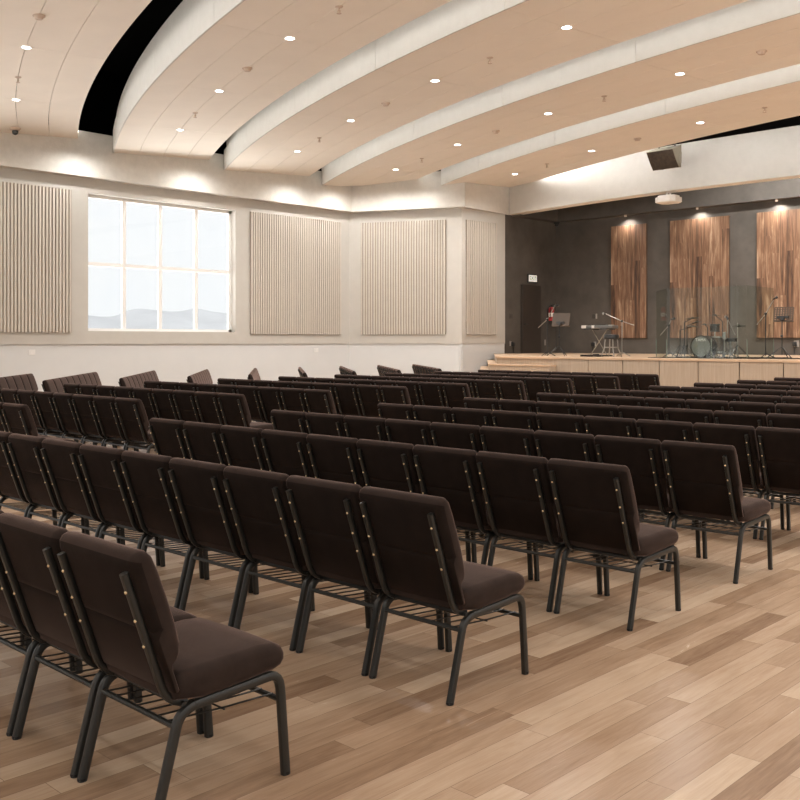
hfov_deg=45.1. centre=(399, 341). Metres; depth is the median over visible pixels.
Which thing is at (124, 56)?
ceiling
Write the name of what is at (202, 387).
chair
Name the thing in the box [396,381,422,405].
chair
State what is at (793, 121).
ceiling
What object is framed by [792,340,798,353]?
wall socket
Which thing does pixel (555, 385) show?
chair
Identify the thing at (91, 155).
soffit
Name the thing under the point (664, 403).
chair
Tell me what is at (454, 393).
chair
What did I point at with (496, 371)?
chair
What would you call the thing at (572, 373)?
chair
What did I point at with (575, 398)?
chair
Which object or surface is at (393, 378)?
chair
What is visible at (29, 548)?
chair
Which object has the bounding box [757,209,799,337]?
wood panel
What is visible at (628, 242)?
wood panel
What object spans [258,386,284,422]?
chair
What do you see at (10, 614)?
chair
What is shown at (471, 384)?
chair
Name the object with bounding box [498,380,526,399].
chair
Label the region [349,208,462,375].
wall
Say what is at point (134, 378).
chair
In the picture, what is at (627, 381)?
chair
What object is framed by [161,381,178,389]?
chair
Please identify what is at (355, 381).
chair
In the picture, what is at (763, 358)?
cable
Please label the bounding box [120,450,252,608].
chair
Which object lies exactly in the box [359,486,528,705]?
chair
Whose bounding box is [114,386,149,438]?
chair
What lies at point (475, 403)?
chair
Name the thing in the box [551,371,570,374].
chair
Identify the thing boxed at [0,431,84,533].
chair
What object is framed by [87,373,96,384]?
chair
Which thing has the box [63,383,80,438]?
chair
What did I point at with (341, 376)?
chair
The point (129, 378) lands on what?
chair
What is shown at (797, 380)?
chair
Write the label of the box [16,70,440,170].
wall
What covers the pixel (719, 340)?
tom drum
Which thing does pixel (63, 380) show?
chair
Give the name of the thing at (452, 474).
chair
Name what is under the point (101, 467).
chair
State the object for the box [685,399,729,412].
chair
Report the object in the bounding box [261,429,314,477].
chair
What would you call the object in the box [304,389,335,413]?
chair
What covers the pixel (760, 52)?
smoke detector
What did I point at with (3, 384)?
chair
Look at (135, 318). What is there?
mountains
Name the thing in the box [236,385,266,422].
chair
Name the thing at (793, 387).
chair
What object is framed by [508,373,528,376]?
chair
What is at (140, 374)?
chair
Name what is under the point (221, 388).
chair
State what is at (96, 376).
chair
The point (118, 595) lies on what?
chair
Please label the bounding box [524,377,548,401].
chair
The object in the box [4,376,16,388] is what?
chair
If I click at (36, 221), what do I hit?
acoustic panel
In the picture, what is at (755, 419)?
chair
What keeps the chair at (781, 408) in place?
on the floor
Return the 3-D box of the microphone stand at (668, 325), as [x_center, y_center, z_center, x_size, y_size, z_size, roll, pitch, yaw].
[6.809,-0.077,24.478,0.396,0.938,0.345,0,0,-9]
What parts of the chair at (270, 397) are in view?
post, post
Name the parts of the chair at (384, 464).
post, backrest, post, leg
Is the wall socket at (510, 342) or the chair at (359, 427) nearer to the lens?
the chair at (359, 427)
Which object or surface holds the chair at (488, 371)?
on the floor
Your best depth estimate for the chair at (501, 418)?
9.11 m
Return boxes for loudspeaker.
[646,143,681,170]
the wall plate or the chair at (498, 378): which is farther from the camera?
the wall plate
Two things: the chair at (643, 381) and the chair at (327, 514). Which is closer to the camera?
the chair at (327, 514)
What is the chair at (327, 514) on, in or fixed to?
on the floor
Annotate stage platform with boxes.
[494,353,799,387]
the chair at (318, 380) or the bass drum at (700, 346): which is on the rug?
the bass drum at (700, 346)
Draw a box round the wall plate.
[28,350,34,354]
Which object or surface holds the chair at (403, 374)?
on the floor
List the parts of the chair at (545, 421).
post, post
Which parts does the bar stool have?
seat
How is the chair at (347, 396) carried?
on the floor
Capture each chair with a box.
[0,377,8,388]
[0,388,44,430]
[0,402,48,436]
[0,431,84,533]
[0,510,133,735]
[0,513,203,777]
[2,403,74,441]
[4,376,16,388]
[7,433,119,543]
[12,375,24,389]
[17,390,75,441]
[19,374,31,390]
[20,633,24,646]
[24,637,74,670]
[26,373,37,390]
[34,391,94,444]
[40,438,159,565]
[41,379,57,392]
[52,378,63,392]
[52,392,114,447]
[57,531,289,799]
[59,377,67,386]
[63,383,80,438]
[65,376,74,383]
[71,375,80,383]
[72,394,135,450]
[77,374,85,383]
[78,444,203,578]
[79,384,97,395]
[82,373,91,384]
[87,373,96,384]
[91,372,101,384]
[93,396,156,453]
[96,385,114,443]
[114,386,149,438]
[114,397,154,452]
[118,377,130,386]
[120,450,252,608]
[126,376,134,386]
[131,375,139,387]
[132,387,158,450]
[135,374,143,387]
[138,373,144,385]
[142,373,148,380]
[144,372,152,380]
[144,380,161,388]
[149,371,155,380]
[149,418,190,458]
[152,370,158,380]
[152,389,179,419]
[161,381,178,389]
[168,458,305,626]
[173,390,201,421]
[178,382,197,390]
[183,421,228,465]
[187,375,195,382]
[195,391,224,424]
[197,383,216,391]
[216,384,263,422]
[217,378,234,384]
[218,393,273,429]
[220,425,269,470]
[223,466,371,650]
[235,379,257,421]
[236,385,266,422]
[247,373,254,379]
[253,380,271,421]
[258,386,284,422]
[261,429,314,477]
[270,410,308,434]
[272,381,291,387]
[278,376,295,381]
[280,388,308,412]
[286,475,444,675]
[292,381,312,388]
[296,377,313,382]
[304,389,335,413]
[306,412,346,436]
[306,434,365,487]
[312,382,340,414]
[314,378,333,382]
[333,378,353,383]
[334,374,351,378]
[334,383,363,415]
[344,415,387,440]
[352,375,370,379]
[353,379,374,384]
[357,384,383,417]
[357,439,470,561]
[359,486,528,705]
[370,376,389,379]
[374,380,395,385]
[378,403,414,419]
[381,385,410,404]
[385,373,402,376]
[385,418,433,445]
[390,376,409,380]
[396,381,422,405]
[402,373,420,376]
[409,377,430,381]
[413,405,452,422]
[413,445,532,579]
[418,382,446,406]
[421,374,439,377]
[430,378,451,382]
[430,422,483,537]
[434,371,451,374]
[440,374,459,378]
[442,383,470,408]
[451,407,493,427]
[452,372,469,374]
[452,378,476,397]
[460,375,479,379]
[464,397,499,410]
[470,372,488,375]
[474,379,500,399]
[476,451,602,611]
[478,370,494,372]
[480,376,501,380]
[480,426,537,537]
[489,373,508,376]
[492,410,537,431]
[495,370,512,373]
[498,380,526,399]
[498,399,536,413]
[501,376,526,397]
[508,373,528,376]
[513,370,531,373]
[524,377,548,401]
[529,374,549,377]
[532,371,550,374]
[534,430,597,556]
[536,392,570,402]
[536,401,576,414]
[536,413,585,433]
[547,378,573,394]
[547,458,680,630]
[550,374,573,389]
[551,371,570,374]
[570,394,606,404]
[571,372,591,374]
[572,375,596,394]
[575,403,619,417]
[584,416,638,437]
[592,373,612,375]
[594,376,620,390]
[594,435,700,570]
[596,389,629,396]
[606,396,644,406]
[613,373,636,390]
[618,405,664,420]
[629,390,664,398]
[635,374,659,390]
[636,419,720,529]
[644,397,685,408]
[648,385,680,392]
[661,440,772,583]
[664,391,701,400]
[664,408,714,424]
[680,386,713,393]
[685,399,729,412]
[693,423,784,538]
[694,382,724,388]
[701,393,740,402]
[713,410,790,500]
[714,388,749,395]
[724,383,756,390]
[729,401,775,415]
[737,380,766,385]
[740,394,781,405]
[749,389,786,397]
[755,426,799,539]
[757,384,790,391]
[766,380,797,387]
[767,413,799,508]
[774,377,799,382]
[775,403,799,414]
[782,396,799,403]
[787,390,799,396]
[791,385,799,390]
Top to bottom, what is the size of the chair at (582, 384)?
0.895 m
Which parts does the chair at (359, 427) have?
post, post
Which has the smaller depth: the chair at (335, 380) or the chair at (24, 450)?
the chair at (24, 450)
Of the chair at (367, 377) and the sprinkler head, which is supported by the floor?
the chair at (367, 377)
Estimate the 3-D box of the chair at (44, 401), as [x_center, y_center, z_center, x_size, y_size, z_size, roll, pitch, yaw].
[-4.492,1.107,12.903,0.508,0.895,0.656,0,0,44]
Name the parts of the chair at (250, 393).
post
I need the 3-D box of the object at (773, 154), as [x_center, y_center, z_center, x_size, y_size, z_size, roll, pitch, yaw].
[14.099,-4.822,20.824,1.171,1.255,30.577,0,0,-44]
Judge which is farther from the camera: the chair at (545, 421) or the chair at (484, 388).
the chair at (484, 388)
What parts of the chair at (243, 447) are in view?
post, post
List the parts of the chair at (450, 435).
post, backrest, post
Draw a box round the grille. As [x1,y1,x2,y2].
[647,149,678,170]
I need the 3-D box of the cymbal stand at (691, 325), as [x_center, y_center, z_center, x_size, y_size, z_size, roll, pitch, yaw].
[7.076,-0.015,23.862,0.704,0.781,0.474,0,0,44]
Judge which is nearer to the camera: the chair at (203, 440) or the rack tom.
the chair at (203, 440)
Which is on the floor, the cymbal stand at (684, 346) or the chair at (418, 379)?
the chair at (418, 379)
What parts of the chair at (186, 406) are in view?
post, post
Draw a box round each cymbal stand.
[672,325,696,355]
[676,317,698,355]
[679,321,699,355]
[713,314,733,356]
[729,323,748,356]
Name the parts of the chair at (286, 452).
post, post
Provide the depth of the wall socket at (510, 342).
31.89 m
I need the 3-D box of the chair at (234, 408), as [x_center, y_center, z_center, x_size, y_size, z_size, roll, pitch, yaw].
[-1.966,1.107,12.476,0.508,0.895,0.656,0,0,44]
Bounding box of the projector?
[655,192,681,204]
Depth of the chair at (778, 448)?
7.44 m
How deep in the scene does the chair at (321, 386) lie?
15.33 m
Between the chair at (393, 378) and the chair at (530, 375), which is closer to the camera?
the chair at (393, 378)
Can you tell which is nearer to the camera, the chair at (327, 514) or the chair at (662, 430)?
the chair at (327, 514)
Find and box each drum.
[689,335,716,357]
[711,336,723,357]
[719,332,729,357]
[722,338,738,356]
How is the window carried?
in the wall at (241, 209)
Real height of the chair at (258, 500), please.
0.895 m
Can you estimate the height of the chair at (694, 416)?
0.895 m
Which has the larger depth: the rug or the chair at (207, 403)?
the rug
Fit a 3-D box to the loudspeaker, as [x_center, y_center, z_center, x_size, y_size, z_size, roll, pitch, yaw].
[7.054,-5.297,25.744,0.801,1.357,0.475,0,0,44]
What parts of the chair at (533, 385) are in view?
post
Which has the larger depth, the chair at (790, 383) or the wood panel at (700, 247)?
the wood panel at (700, 247)
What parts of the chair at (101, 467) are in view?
post, leg, backrest, cross rail, seat, cross rail, post, leg, leg, leg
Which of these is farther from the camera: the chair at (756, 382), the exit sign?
the exit sign
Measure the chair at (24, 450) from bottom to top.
0.895 m
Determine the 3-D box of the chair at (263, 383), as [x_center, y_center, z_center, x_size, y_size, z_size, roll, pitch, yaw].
[-2.160,1.107,16.711,0.508,0.895,0.656,0,0,44]
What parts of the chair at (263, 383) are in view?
backrest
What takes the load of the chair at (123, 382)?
on the floor
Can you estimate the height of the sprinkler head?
0.153 m
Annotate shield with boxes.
[656,339,773,358]
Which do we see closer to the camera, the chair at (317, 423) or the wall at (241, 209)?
the chair at (317, 423)
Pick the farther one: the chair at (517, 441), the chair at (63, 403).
the chair at (63, 403)
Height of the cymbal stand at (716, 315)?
1.056 m
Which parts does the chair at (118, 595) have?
post, leg, backrest, cross rail, cross rail, post, leg, seat, leg, rail, cross rail, leg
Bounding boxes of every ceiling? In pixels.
[0,0,799,186]
[100,0,182,76]
[662,116,799,146]
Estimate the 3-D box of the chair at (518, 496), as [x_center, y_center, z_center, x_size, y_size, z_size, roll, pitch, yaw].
[0.842,1.107,5.855,0.508,0.895,0.656,0,0,44]
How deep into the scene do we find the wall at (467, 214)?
30.99 m
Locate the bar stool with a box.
[601,334,621,356]
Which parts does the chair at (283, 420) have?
post, post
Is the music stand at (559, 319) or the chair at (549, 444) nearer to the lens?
the chair at (549, 444)
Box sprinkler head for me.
[335,5,342,14]
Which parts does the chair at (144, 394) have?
backrest, post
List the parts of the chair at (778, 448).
leg, post, backrest, seat, cross rail, cross rail, leg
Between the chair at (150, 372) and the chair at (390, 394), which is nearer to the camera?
the chair at (390, 394)
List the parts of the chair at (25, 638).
leg, leg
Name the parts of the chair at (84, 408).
post, backrest, cross rail, seat, post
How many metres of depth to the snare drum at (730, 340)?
23.03 m
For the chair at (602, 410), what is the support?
on the floor
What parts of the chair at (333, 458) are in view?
post, post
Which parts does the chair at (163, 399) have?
post, post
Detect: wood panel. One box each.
[611,223,646,337]
[670,216,729,337]
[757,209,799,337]
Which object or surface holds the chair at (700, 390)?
on the floor
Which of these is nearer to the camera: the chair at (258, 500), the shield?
the chair at (258, 500)
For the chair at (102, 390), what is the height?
0.895 m
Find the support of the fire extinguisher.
attached to the wall at (530, 245)
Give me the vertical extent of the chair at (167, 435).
0.895 m
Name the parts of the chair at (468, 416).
post, post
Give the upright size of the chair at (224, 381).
0.895 m
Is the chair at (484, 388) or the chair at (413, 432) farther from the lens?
the chair at (484, 388)
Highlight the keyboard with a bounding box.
[581,325,617,328]
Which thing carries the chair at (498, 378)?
on the floor
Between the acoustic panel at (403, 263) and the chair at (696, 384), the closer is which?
the chair at (696, 384)
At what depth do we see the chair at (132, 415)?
11.25 m
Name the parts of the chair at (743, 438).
post, backrest, cross rail, post, seat, leg, cross rail, leg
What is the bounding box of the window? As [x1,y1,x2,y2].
[88,194,231,331]
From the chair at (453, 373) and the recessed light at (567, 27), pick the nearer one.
the recessed light at (567, 27)
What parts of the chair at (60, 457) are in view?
post, leg, backrest, cross rail, seat, post, cross rail, leg, leg, leg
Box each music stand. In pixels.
[546,313,570,355]
[766,307,793,358]
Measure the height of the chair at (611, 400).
0.895 m
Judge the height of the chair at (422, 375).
0.895 m
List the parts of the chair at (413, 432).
post, post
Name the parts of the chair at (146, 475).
post, leg, backrest, cross rail, seat, cross rail, post, leg, leg, leg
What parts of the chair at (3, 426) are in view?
post, backrest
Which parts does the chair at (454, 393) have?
post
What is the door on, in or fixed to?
in the wall at (530, 245)
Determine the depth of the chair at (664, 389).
14.34 m
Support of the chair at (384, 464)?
on the floor
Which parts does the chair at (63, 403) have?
post, backrest, seat, post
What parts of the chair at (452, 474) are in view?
post, backrest, cross rail, seat, cross rail, leg, post, leg, leg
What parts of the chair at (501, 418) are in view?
post, post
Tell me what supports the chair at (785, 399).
on the floor
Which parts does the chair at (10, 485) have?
leg, cross rail, backrest, seat, post, cross rail, leg, leg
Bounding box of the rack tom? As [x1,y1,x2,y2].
[710,324,722,356]
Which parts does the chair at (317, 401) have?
post, post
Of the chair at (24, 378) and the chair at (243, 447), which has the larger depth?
the chair at (24, 378)
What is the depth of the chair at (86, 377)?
19.79 m
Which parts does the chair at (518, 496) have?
post, leg, backrest, cross rail, cross rail, seat, leg, post, leg, leg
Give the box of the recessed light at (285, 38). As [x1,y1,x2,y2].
[284,37,295,40]
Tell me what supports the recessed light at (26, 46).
in the ceiling at (451, 43)
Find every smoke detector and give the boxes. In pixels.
[32,14,44,19]
[242,67,251,71]
[756,50,766,54]
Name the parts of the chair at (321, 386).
post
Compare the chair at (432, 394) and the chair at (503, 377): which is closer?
the chair at (432, 394)
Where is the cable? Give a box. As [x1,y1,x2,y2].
[763,358,799,358]
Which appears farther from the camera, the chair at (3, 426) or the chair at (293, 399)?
the chair at (293, 399)
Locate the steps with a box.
[480,356,555,371]
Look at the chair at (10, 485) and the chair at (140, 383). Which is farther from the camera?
the chair at (140, 383)
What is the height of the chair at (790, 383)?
0.895 m
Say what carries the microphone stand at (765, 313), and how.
on the rug
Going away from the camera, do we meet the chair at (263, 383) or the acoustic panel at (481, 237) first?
the chair at (263, 383)
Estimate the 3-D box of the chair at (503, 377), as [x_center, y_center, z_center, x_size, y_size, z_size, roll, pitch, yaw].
[2.314,1.107,18.352,0.508,0.895,0.656,0,0,44]
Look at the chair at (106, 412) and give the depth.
11.66 m
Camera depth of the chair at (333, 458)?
6.73 m
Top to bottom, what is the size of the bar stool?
0.585 m
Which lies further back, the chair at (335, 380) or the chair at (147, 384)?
the chair at (335, 380)
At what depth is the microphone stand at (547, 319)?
26.29 m
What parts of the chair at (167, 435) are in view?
post, post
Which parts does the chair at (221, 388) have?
backrest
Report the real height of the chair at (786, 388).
0.895 m
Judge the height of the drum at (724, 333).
0.610 m
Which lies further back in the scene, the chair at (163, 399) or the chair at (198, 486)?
the chair at (163, 399)
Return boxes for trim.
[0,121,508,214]
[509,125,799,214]
[512,178,799,222]
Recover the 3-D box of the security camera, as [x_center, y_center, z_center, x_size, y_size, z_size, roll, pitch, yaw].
[-9.009,-4.915,22.541,0.252,0.171,0.248,0,0,44]
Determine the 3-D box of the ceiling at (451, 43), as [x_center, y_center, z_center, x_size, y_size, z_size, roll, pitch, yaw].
[5.992,-5.369,14.263,22.020,0.962,35.830,0,0,-37]
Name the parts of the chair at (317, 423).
post, post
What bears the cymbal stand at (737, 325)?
on the rug
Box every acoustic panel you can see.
[0,181,71,332]
[250,212,340,333]
[361,220,445,334]
[466,220,496,334]
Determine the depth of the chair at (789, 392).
13.02 m
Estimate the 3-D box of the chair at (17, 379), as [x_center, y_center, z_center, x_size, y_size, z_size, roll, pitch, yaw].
[-7.236,1.107,18.785,0.656,0.895,0.508,0,0,-7]
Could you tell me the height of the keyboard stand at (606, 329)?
0.738 m
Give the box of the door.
[521,284,540,352]
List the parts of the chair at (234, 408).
post, backrest, post, seat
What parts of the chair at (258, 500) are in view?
post, leg, backrest, cross rail, seat, cross rail, post, leg, leg, leg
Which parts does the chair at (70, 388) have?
backrest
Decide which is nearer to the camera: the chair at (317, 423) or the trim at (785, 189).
the chair at (317, 423)
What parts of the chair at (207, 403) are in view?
post, post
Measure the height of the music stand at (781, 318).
1.169 m
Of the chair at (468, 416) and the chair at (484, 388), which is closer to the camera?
the chair at (468, 416)
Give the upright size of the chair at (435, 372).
0.895 m
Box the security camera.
[9,127,20,134]
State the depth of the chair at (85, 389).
14.80 m
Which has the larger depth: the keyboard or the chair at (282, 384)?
the keyboard
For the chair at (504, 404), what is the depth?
10.87 m
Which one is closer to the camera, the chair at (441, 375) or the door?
the chair at (441, 375)
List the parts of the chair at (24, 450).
post, leg, backrest, cross rail, seat, post, cross rail, leg, leg, leg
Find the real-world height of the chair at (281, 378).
0.895 m
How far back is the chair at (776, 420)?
8.78 m
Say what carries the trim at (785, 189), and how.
attached to the wall at (99, 110)
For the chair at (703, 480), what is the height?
0.895 m
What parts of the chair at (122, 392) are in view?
backrest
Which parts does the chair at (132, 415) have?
post, backrest, cross rail, seat, cross rail, post, leg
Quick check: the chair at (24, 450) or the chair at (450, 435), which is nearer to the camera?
the chair at (24, 450)
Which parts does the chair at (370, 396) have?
post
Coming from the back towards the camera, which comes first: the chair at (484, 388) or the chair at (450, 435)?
the chair at (484, 388)
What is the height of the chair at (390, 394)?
0.895 m
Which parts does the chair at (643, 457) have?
post, backrest, cross rail, cross rail, seat, post, leg, cross rail, leg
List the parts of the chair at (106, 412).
post, backrest, cross rail, seat, post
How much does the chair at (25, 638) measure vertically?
0.895 m
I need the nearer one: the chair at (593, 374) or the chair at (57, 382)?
the chair at (57, 382)
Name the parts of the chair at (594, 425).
post, post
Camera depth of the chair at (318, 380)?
17.50 m
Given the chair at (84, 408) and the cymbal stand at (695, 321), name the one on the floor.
the chair at (84, 408)
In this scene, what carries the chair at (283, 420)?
on the floor
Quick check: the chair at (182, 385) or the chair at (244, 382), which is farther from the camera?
the chair at (244, 382)
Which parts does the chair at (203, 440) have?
post, post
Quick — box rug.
[648,356,789,358]
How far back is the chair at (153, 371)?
21.85 m
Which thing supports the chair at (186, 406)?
on the floor
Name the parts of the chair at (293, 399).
post, post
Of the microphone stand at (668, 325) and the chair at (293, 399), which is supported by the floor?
the chair at (293, 399)
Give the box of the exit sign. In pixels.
[527,274,537,282]
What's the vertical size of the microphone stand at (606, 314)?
1.151 m
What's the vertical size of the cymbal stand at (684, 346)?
0.989 m
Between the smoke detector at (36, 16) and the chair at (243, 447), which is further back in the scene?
the smoke detector at (36, 16)
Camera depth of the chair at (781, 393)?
13.26 m
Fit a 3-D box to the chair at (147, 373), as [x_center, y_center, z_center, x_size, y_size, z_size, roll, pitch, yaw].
[-5.220,1.107,20.870,0.656,0.895,0.508,0,0,-7]
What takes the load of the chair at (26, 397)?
on the floor
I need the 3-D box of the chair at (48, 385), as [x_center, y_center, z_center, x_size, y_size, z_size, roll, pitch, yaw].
[-5.833,1.107,16.715,0.656,0.895,0.508,0,0,-7]
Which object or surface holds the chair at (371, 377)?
on the floor
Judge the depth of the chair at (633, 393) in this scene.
12.96 m
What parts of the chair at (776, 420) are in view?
leg, backrest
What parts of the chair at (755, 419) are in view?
backrest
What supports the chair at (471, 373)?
on the floor
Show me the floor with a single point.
(701, 700)
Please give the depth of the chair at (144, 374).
20.30 m
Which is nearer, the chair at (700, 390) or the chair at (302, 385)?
the chair at (700, 390)
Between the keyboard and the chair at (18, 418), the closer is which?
the chair at (18, 418)
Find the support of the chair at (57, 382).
on the floor
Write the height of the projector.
0.307 m
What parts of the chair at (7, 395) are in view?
backrest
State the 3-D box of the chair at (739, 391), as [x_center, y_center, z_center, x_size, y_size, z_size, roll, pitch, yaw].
[4.887,1.107,13.849,0.508,0.895,0.656,0,0,44]
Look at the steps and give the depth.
24.77 m
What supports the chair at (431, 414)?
on the floor
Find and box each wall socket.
[509,341,514,352]
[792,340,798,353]
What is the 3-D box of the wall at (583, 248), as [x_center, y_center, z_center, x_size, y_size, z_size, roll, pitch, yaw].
[16.439,-2.025,23.372,30.850,7.150,0.300,0,0,44]
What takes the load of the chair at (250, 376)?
on the floor
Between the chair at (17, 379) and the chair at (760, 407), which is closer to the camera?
the chair at (760, 407)
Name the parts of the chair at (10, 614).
cross rail, backrest, cross rail, seat, post, leg, leg, leg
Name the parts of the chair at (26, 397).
backrest, post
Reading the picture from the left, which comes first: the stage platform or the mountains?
the mountains
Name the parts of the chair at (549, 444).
post, backrest, post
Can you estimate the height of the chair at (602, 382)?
0.895 m
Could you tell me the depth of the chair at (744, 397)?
11.86 m
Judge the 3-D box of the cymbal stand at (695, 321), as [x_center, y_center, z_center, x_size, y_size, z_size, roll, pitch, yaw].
[7.360,-0.073,24.422,0.580,0.899,0.474,0,0,44]
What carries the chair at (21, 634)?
on the floor
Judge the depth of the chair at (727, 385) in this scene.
15.01 m
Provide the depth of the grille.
25.67 m
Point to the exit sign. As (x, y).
(531, 278)
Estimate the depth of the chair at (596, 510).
5.33 m
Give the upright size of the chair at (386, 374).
0.895 m
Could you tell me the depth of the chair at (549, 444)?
7.00 m
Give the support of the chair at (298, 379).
on the floor
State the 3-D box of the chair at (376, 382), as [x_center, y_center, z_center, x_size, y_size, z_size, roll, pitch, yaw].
[-0.063,1.107,16.645,0.508,0.895,0.656,0,0,44]
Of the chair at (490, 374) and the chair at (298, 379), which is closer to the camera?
the chair at (298, 379)
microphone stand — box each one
[538,307,554,355]
[606,314,632,355]
[660,320,677,356]
[725,317,736,356]
[757,300,775,357]
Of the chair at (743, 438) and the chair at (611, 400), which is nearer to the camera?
the chair at (743, 438)
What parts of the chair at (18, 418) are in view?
post, backrest, post, seat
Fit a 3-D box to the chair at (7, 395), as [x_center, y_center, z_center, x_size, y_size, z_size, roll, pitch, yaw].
[-5.244,1.107,13.629,0.508,0.895,0.656,0,0,44]
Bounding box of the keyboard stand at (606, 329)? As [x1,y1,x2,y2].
[584,328,614,355]
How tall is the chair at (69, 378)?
0.895 m
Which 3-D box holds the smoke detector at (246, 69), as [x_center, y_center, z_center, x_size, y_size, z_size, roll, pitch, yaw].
[-2.796,-4.983,17.632,0.187,0.080,0.187,0,0,44]
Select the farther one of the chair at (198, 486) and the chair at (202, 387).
the chair at (202, 387)
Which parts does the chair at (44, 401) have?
post, backrest, post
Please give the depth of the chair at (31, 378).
19.77 m
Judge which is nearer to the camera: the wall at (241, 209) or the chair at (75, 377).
the chair at (75, 377)
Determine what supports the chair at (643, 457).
on the floor
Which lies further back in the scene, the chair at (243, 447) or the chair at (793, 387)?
the chair at (793, 387)
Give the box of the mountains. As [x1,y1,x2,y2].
[88,309,226,329]
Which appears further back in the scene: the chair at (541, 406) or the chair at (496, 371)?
the chair at (496, 371)
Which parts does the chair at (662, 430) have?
post, backrest, post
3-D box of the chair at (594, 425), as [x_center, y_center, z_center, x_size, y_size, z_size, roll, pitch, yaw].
[2.022,1.107,8.621,0.508,0.895,0.656,0,0,44]
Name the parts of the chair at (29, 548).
post, leg, backrest, cross rail, cross rail, post, leg, seat, leg, leg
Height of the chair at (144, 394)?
0.895 m
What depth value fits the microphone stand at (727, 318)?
23.65 m
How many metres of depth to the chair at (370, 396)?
14.73 m
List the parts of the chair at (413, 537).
post, leg, backrest, cross rail, cross rail, post, leg, seat, leg, rail, cross rail, leg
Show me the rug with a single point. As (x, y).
(678, 356)
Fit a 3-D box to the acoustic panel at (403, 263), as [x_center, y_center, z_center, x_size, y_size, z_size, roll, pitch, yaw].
[0.083,-2.038,30.795,2.860,3.615,0.059,0,0,18]
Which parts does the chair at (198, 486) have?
post, leg, backrest, cross rail, seat, cross rail, post, leg, leg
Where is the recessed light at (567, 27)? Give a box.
[561,25,572,29]
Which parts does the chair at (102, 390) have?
backrest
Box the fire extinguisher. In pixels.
[548,304,553,320]
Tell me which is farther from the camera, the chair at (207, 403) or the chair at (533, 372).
the chair at (533, 372)
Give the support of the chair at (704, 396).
on the floor
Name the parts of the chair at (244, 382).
backrest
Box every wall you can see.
[0,168,348,391]
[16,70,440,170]
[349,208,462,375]
[459,208,504,372]
[505,215,555,353]
[556,198,799,362]
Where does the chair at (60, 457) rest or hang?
on the floor
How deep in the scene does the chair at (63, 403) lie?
12.39 m
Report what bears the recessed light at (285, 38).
in the ceiling at (451, 43)
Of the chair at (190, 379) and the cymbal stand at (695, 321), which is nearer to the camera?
the chair at (190, 379)
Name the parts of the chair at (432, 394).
post, post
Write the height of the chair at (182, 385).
0.895 m
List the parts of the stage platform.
panel, panel, panel, panel, panel, panel, panel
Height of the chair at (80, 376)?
0.895 m
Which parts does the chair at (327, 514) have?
post, leg, backrest, cross rail, seat, cross rail, post, leg, leg, leg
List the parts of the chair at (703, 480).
leg, post, backrest, leg, cross rail, cross rail, seat, post, cross rail, leg, rail, leg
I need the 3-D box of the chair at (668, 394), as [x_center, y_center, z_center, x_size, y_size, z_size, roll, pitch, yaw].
[3.892,1.107,12.822,0.508,0.895,0.656,0,0,44]
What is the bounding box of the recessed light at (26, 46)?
[20,45,31,49]
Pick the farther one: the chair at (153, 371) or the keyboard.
the keyboard
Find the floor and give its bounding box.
[0,421,799,799]
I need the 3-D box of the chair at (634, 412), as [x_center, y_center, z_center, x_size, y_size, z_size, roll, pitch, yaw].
[2.642,1.107,10.014,0.508,0.895,0.656,0,0,44]
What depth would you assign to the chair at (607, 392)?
13.32 m
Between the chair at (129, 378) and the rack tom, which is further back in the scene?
the rack tom
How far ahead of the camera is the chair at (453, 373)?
21.06 m
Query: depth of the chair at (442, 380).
17.42 m
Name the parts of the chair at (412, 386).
post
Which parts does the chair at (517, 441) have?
post, backrest, post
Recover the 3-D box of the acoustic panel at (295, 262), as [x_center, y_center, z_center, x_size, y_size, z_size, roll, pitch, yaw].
[-3.159,-2.038,29.779,0.058,3.615,3.630,0,0,44]
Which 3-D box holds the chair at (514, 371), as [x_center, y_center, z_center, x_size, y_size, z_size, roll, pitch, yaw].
[2.974,1.107,22.056,0.508,0.895,0.656,0,0,44]
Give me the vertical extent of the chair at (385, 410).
0.895 m
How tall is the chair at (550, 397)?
0.895 m
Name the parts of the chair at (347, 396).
post, seat, post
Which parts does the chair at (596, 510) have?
post, leg, backrest, cross rail, cross rail, leg, seat, post, leg, cross rail, rail, leg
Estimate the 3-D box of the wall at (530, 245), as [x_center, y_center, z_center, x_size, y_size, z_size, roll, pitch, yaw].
[4.352,-2.025,32.846,0.300,7.150,2.880,0,0,44]

